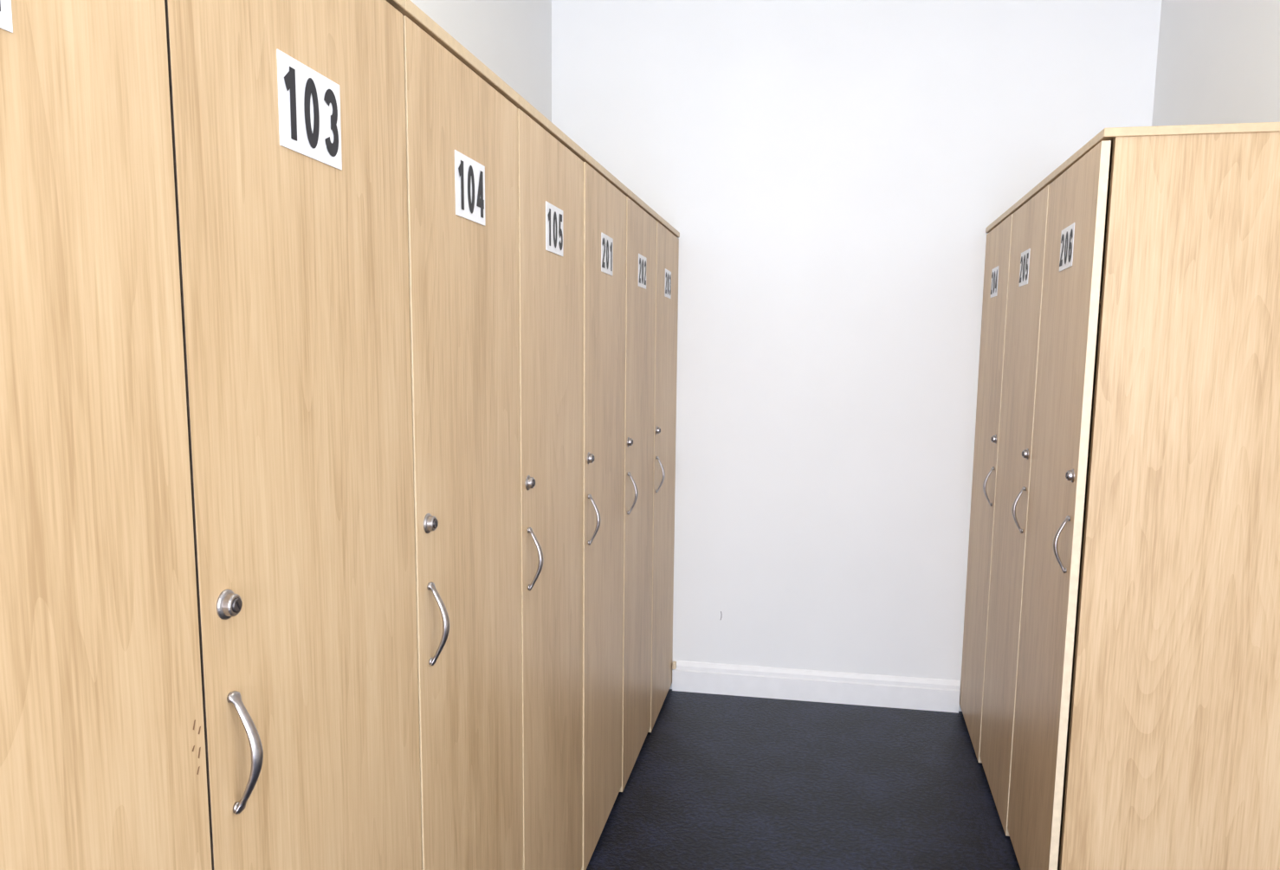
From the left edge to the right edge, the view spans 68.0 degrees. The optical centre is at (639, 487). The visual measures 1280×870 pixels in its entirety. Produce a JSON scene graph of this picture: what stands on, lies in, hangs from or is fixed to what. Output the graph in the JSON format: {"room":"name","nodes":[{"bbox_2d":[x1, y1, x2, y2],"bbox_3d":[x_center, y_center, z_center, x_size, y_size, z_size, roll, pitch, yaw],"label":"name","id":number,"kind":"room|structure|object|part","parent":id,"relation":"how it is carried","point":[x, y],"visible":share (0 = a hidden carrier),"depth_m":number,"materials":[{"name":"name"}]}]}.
{"room":"changing room","nodes":[
{"label":"changing room","id":0,"kind":"room"},
{"bbox_2d":[410,0,551,122],"bbox_3d":[-1.138,-0.196,0.047,0.120,3.000,7.600,2,8,11],"label":"wall","id":1,"kind":"structure","parent":0,"point":[512,38],"depth_m":3.14,"materials":[{"name":"white paint"}]},
{"bbox_2d":[586,689,1020,869],"bbox_3d":[-0.050,1.380,0.042,2.368,0.100,7.840,2,8,11],"label":"floor","id":2,"kind":"structure","parent":0,"point":[718,782],"depth_m":2.92,"materials":[{"name":"carpet"}]},
{"bbox_2d":[0,0,212,869],"bbox_3d":[-0.691,0.322,0.729,0.527,1.800,0.479,2,8,11],"label":"locker","id":3,"kind":"object","parent":2,"relation":"on","point":[103,759],"visible":1,"depth_m":0.76,"materials":[{"name":"brown wood"}]},
{"bbox_3d":[-0.454,-0.360,0.599,0.001,0.098,0.129,2,8,11],"label":"number plate","id":4,"kind":"part","parent":3,"relation":"part of","materials":[{"name":"white plastic"}]},
{"bbox_2d":[164,0,421,869],"bbox_3d":[-0.598,0.259,1.195,0.527,1.800,0.479,2,8,11],"label":"locker","id":5,"kind":"object","parent":2,"relation":"on","point":[287,117],"visible":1,"depth_m":1.05,"materials":[{"name":"brown wood"}]},
{"bbox_3d":[-0.394,0.267,0.950,0.031,0.128,0.017,2,8,11],"label":"handle","id":6,"kind":"part","parent":5,"relation":"part of","materials":[{"name":"silver metal"}]},
{"bbox_3d":[-0.364,-0.415,1.051,0.001,0.097,0.129,2,8,11],"label":"number plate","id":7,"kind":"part","parent":5,"relation":"part of","materials":[{"name":"white plastic"}]},
{"bbox_2d":[398,0,523,869],"bbox_3d":[-0.505,0.197,1.662,0.528,1.800,0.479,2,8,11],"label":"locker","id":8,"kind":"object","parent":2,"relation":"on","point":[462,117],"visible":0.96,"depth_m":1.54,"materials":[{"name":"brown wood"}]},
{"bbox_3d":[-0.299,0.205,1.417,0.031,0.128,0.017,2,8,11],"label":"handle","id":9,"kind":"part","parent":8,"relation":"part of","materials":[{"name":"silver metal"}]},
{"bbox_3d":[-0.271,-0.477,1.518,0.002,0.096,0.128,2,8,11],"label":"number plate","id":10,"kind":"part","parent":8,"relation":"part of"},
{"bbox_2d":[514,95,584,869],"bbox_3d":[-0.412,0.134,2.128,0.528,1.800,0.479,2,8,11],"label":"locker","id":11,"kind":"object","parent":2,"relation":"on","point":[551,165],"visible":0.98,"depth_m":2.03,"materials":[{"name":"brown wood"}]},
{"bbox_3d":[-0.207,0.142,1.883,0.031,0.128,0.017,2,8,11],"label":"handle","id":12,"kind":"part","parent":11,"relation":"part of","materials":[{"name":"silver metal"}]},
{"bbox_3d":[-0.178,-0.540,1.984,0.001,0.096,0.128,2,8,11],"label":"number plate","id":13,"kind":"part","parent":11,"relation":"part of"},
{"bbox_2d":[581,151,627,869],"bbox_3d":[-0.319,0.072,2.594,0.530,1.800,0.479,2,8,11],"label":"locker","id":14,"kind":"object","parent":2,"relation":"on","point":[604,200],"visible":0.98,"depth_m":2.50,"materials":[{"name":"brown wood"}]},
{"bbox_3d":[-0.113,0.080,2.349,0.031,0.128,0.017,2,8,11],"label":"handle","id":15,"kind":"part","parent":14,"relation":"part of","materials":[{"name":"silver metal"}]},
{"bbox_3d":[-0.085,-0.602,2.450,0.001,0.096,0.128,2,8,11],"label":"number plate","id":16,"kind":"part","parent":14,"relation":"part of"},
{"bbox_2d":[619,188,657,792],"bbox_3d":[-0.227,0.009,3.061,0.529,1.800,0.479,2,8,11],"label":"locker","id":17,"kind":"object","parent":2,"relation":"on","point":[641,223],"visible":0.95,"depth_m":2.98,"materials":[{"name":"brown wood"}]},
{"bbox_3d":[-0.021,0.017,2.816,0.031,0.128,0.017,2,8,11],"label":"handle","id":18,"kind":"part","parent":17,"relation":"part of","materials":[{"name":"silver metal"}]},
{"bbox_3d":[0.007,-0.665,2.917,0.002,0.096,0.128,2,8,11],"label":"number plate","id":19,"kind":"part","parent":17,"relation":"part of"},
{"bbox_2d":[647,213,679,732],"bbox_3d":[-0.134,-0.053,3.527,0.528,1.800,0.479,2,8,11],"label":"locker","id":20,"kind":"object","parent":2,"relation":"on","point":[667,240],"visible":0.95,"depth_m":3.45,"materials":[{"name":"brown wood"}]},
{"bbox_3d":[0.071,-0.045,3.282,0.031,0.128,0.017,2,8,11],"label":"handle","id":21,"kind":"part","parent":20,"relation":"part of","materials":[{"name":"silver metal"}]},
{"bbox_3d":[0.100,-0.727,3.383,0.001,0.097,0.129,2,8,11],"label":"number plate","id":22,"kind":"part","parent":20,"relation":"part of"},
{"bbox_2d":[959,206,1014,762],"bbox_3d":[1.417,0.004,3.218,0.548,1.800,0.496,2,8,11],"label":"locker","id":23,"kind":"object","parent":2,"relation":"on","point":[998,237],"visible":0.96,"depth_m":3.22,"materials":[{"name":"brown wood"}]},
{"bbox_3d":[1.124,-0.005,3.061,0.031,0.128,0.017,2,8,11],"label":"handle","id":24,"kind":"part","parent":23,"relation":"part of","materials":[{"name":"silver metal"}]},
{"bbox_3d":[1.186,-0.688,3.172,0.002,0.097,0.129,2,8,11],"label":"number plate","id":25,"kind":"part","parent":23,"relation":"part of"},
{"bbox_2d":[979,175,1052,836],"bbox_3d":[1.321,0.069,2.735,0.548,1.800,0.496,2,8,11],"label":"locker","id":26,"kind":"object","parent":2,"relation":"on","point":[1029,229],"visible":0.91,"depth_m":2.73,"materials":[{"name":"brown wood"}]},
{"bbox_3d":[1.028,0.060,2.578,0.031,0.128,0.017,2,8,11],"label":"handle","id":27,"kind":"part","parent":26,"relation":"part of","materials":[{"name":"silver metal"}]},
{"bbox_3d":[1.090,-0.623,2.688,0.002,0.097,0.129,2,8,11],"label":"number plate","id":28,"kind":"part","parent":26,"relation":"part of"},
{"bbox_2d":[1007,122,1279,869],"bbox_3d":[1.223,0.134,2.250,0.550,1.800,0.500,2,8,11],"label":"locker","id":29,"kind":"object","parent":2,"relation":"on","point":[1147,729],"visible":1,"depth_m":2.02,"materials":[{"name":"brown wood"}]},
{"bbox_3d":[0.995,0.134,2.298,0.018,1.769,0.493,2,8,12],"label":"door","id":30,"kind":"part","parent":29,"relation":"part of","materials":[{"name":"brown wood"}]},
{"bbox_3d":[0.929,0.125,2.096,0.031,0.128,0.017,2,8,12],"label":"handle","id":31,"kind":"part","parent":29,"relation":"part of","materials":[{"name":"silver metal"}]},
{"bbox_3d":[0.993,-0.558,2.206,0.001,0.098,0.129,2,8,11],"label":"number plate","id":32,"kind":"part","parent":29,"relation":"part of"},
{"bbox_2d":[551,0,1161,711],"bbox_3d":[0.711,-0.658,3.587,2.368,3.000,0.120,2,8,11],"label":"wall","id":33,"kind":"structure","parent":0,"point":[831,176],"depth_m":3.53,"materials":[{"name":"white paint"}]},
{"bbox_2d":[672,661,676,669],"bbox_3d":[0.138,0.711,3.800,0.014,0.027,0.020,2,8,11],"label":"block","id":34,"kind":"object","parent":33,"relation":"attached to","point":[674,663],"visible":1,"depth_m":3.79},
{"bbox_2d":[672,660,960,712],"bbox_3d":[0.674,0.776,3.715,1.105,0.122,0.018,2,8,11],"label":"baseboard","id":35,"kind":"structure","parent":33,"relation":"attached to","point":[792,684],"depth_m":3.70,"materials":[{"name":"paint"}]},
{"bbox_2d":[1151,0,1279,126],"bbox_3d":[1.068,-0.115,-0.381,0.120,3.000,7.600,2,8,11],"label":"wall","id":36,"kind":"structure","parent":0,"point":[1218,61],"depth_m":2.69,"materials":[{"name":"white paint"}]}
]}

